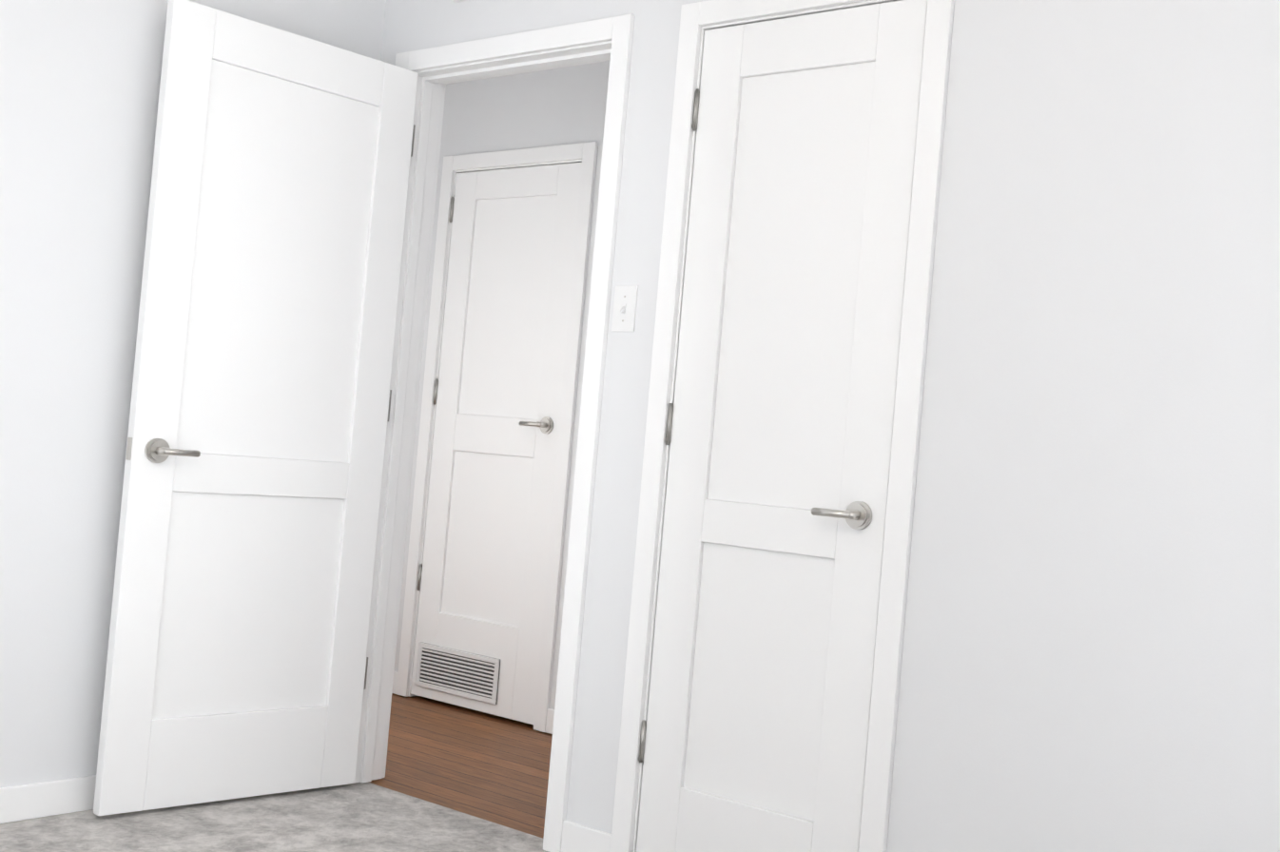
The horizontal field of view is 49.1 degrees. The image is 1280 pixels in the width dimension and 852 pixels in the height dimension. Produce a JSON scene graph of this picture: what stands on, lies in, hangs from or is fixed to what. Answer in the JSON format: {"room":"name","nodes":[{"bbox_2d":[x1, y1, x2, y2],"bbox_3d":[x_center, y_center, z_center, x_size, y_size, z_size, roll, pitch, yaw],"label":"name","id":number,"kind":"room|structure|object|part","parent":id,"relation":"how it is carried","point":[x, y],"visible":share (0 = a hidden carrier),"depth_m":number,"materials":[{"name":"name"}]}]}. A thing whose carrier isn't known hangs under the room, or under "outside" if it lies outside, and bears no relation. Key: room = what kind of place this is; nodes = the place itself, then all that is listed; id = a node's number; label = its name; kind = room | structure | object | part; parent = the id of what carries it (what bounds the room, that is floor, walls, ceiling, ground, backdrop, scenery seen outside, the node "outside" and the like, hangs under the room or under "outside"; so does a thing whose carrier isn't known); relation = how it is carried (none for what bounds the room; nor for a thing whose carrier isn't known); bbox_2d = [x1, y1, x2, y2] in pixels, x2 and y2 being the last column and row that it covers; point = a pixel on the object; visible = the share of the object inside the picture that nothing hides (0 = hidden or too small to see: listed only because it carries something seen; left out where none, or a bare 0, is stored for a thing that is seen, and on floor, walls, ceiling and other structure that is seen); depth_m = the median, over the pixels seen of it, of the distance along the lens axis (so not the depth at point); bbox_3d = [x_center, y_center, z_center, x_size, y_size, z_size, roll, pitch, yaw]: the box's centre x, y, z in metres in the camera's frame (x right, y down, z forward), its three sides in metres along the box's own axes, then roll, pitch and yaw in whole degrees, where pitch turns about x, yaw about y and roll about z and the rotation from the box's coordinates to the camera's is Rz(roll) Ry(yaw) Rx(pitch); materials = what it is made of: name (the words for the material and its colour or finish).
{"room":"empty bedroom","nodes":[
{"label":"empty bedroom","id":0,"kind":"room"},
{"bbox_2d":[0,0,386,787],"bbox_3d":[-2.001,-0.342,2.738,0.120,2.460,3.840,4,-2,39],"label":"wall","id":1,"kind":"structure","parent":0,"point":[80,80],"depth_m":3.42,"materials":[{"name":"white paint"}]},
{"bbox_2d":[0,775,96,823],"bbox_3d":[-2.050,0.844,2.671,0.013,0.085,3.600,4,-2,39],"label":"baseboard","id":2,"kind":"structure","parent":1,"relation":"attached to","point":[40,800],"depth_m":3.42,"materials":[{"name":"white paint"}]},
{"bbox_2d":[0,782,548,851],"bbox_3d":[-0.629,1.008,1.562,3.630,0.050,3.660,4,-2,39],"label":"floor carpet","id":3,"kind":"object","parent":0,"point":[363,817],"visible":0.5,"depth_m":3.49,"materials":[{"name":"grey carpet"}]},
{"bbox_2d":[368,693,552,838],"bbox_3d":[-0.804,1.063,4.690,2.450,0.046,1.010,4,-2,39],"label":"floor","id":4,"kind":"structure","parent":0,"point":[493,770],"depth_m":4.38,"materials":[{"name":"brown wood"}]},
{"bbox_2d":[393,693,550,734],"bbox_3d":[-0.447,1.110,5.434,0.860,0.046,0.600,4,-2,39],"label":"floor","id":5,"kind":"structure","parent":0,"point":[480,713],"depth_m":5.23,"materials":[{"name":"brown wood"}]},
{"bbox_2d":[394,60,609,709],"bbox_3d":[-0.346,-0.149,5.158,2.450,2.460,0.120,4,-2,39],"label":"wall","id":6,"kind":"structure","parent":0,"point":[556,106],"depth_m":5.22,"materials":[{"name":"white paint"}]},
{"bbox_2d":[391,670,398,694],"bbox_3d":[-1.189,0.982,5.644,0.648,0.085,0.013,4,-2,39],"label":"baseboard","id":7,"kind":"structure","parent":6,"relation":"attached to","point":[395,682],"depth_m":5.44,"materials":[{"name":"white paint"}]},
{"bbox_2d":[410,162,581,724],"bbox_3d":[-0.538,0.043,5.239,0.663,2.024,0.158,4,-2,39],"label":"hall door","id":8,"kind":"structure","parent":6,"relation":"in","point":[493,465],"depth_m":5.22,"materials":[{"name":"white paint"}]},
{"bbox_3d":[-0.782,-0.127,5.440,0.012,1.530,0.041,4,-2,39],"label":"hall door hinges","id":9,"kind":"part","parent":8,"relation":"part of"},
{"bbox_3d":[-0.334,-0.002,5.081,0.154,0.062,0.158,4,-2,39],"label":"handle","id":10,"kind":"part","parent":8,"relation":"part of","materials":[{"name":"grey metal"}]},
{"bbox_2d":[396,141,598,732],"bbox_3d":[-0.505,0.019,5.270,0.784,2.102,0.152,4,-2,39],"label":"door frame","id":11,"kind":"structure","parent":6,"relation":"attached to","point":[586,153],"depth_m":5.15,"materials":[{"name":"white paint"}]},
{"bbox_2d":[545,708,554,734],"bbox_3d":[0.069,1.066,4.632,1.018,0.085,0.013,4,-2,39],"label":"baseboard","id":12,"kind":"structure","parent":6,"relation":"attached to","point":[550,721],"depth_m":4.93,"materials":[{"name":"white paint"}]},
{"bbox_2d":[381,0,1279,851],"bbox_3d":[0.615,-0.115,3.016,3.630,2.460,0.120,4,-2,39],"label":"wall","id":13,"kind":"structure","parent":0,"point":[1091,652],"depth_m":2.74,"materials":[{"name":"white paint"}]},
{"bbox_2d":[93,0,418,815],"bbox_3d":[-0.985,-0.028,3.724,0.158,2.024,0.758,4,-2,44],"label":"bedroom door","id":14,"kind":"structure","parent":13,"relation":"in","point":[242,601],"depth_m":3.68,"materials":[{"name":"white paint"}]},
{"bbox_3d":[-1.204,0.061,3.505,0.158,0.062,0.154,4,-2,44],"label":"handle","id":15,"kind":"part","parent":14,"relation":"part of","materials":[{"name":"grey metal"}]},
{"bbox_3d":[-0.727,-0.058,3.998,0.041,1.620,0.012,4,-2,44],"label":"bedroom door hinges","id":16,"kind":"part","parent":14,"relation":"part of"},
{"bbox_2d":[355,13,634,851],"bbox_3d":[-0.406,-0.004,3.821,0.879,2.102,0.152,4,-2,39],"label":"door frame","id":17,"kind":"structure","parent":13,"relation":"attached to","point":[617,31],"depth_m":3.87,"materials":[{"name":"white paint"}]},
{"bbox_2d":[561,820,611,851],"bbox_3d":[0.474,1.064,2.938,3.604,0.085,0.013,4,-2,39],"label":"baseboard","id":18,"kind":"structure","parent":13,"relation":"attached to","point":[577,838],"depth_m":3.42,"materials":[{"name":"white paint"}]},
{"bbox_2d":[611,285,638,331],"bbox_3d":[-0.043,-0.291,3.467,0.070,0.114,0.020,4,-2,39],"label":"switch plate","id":19,"kind":"object","parent":13,"relation":"attached to","point":[624,314],"visible":1,"depth_m":3.47,"materials":[{"name":"white plastic"}]},
{"bbox_2d":[638,88,699,762],"bbox_3d":[0.079,-0.004,3.370,0.012,1.620,0.041,4,-2,39],"label":"closet door hinges","id":20,"kind":"object","parent":13,"relation":"attached to","point":[669,430],"visible":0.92,"depth_m":3.35,"materials":[{"name":"silver metal"}]},
{"bbox_2d":[636,0,927,851],"bbox_3d":[0.313,0.070,3.187,0.593,2.024,0.158,4,-2,39],"label":"closet door","id":21,"kind":"structure","parent":13,"relation":"in","point":[769,572],"depth_m":3.17,"materials":[{"name":"white paint"}]},
{"bbox_3d":[0.474,0.193,3.047,0.154,0.062,0.158,4,-2,39],"label":"handle","id":22,"kind":"part","parent":21,"relation":"part of","materials":[{"name":"grey metal"}]},
{"bbox_2d":[609,0,954,851],"bbox_3d":[0.339,0.067,3.220,0.640,2.060,0.120,4,-2,39],"label":"door frame","id":23,"kind":"structure","parent":13,"relation":"attached to","point":[800,13],"depth_m":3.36,"materials":[{"name":"white paint"}]}
]}

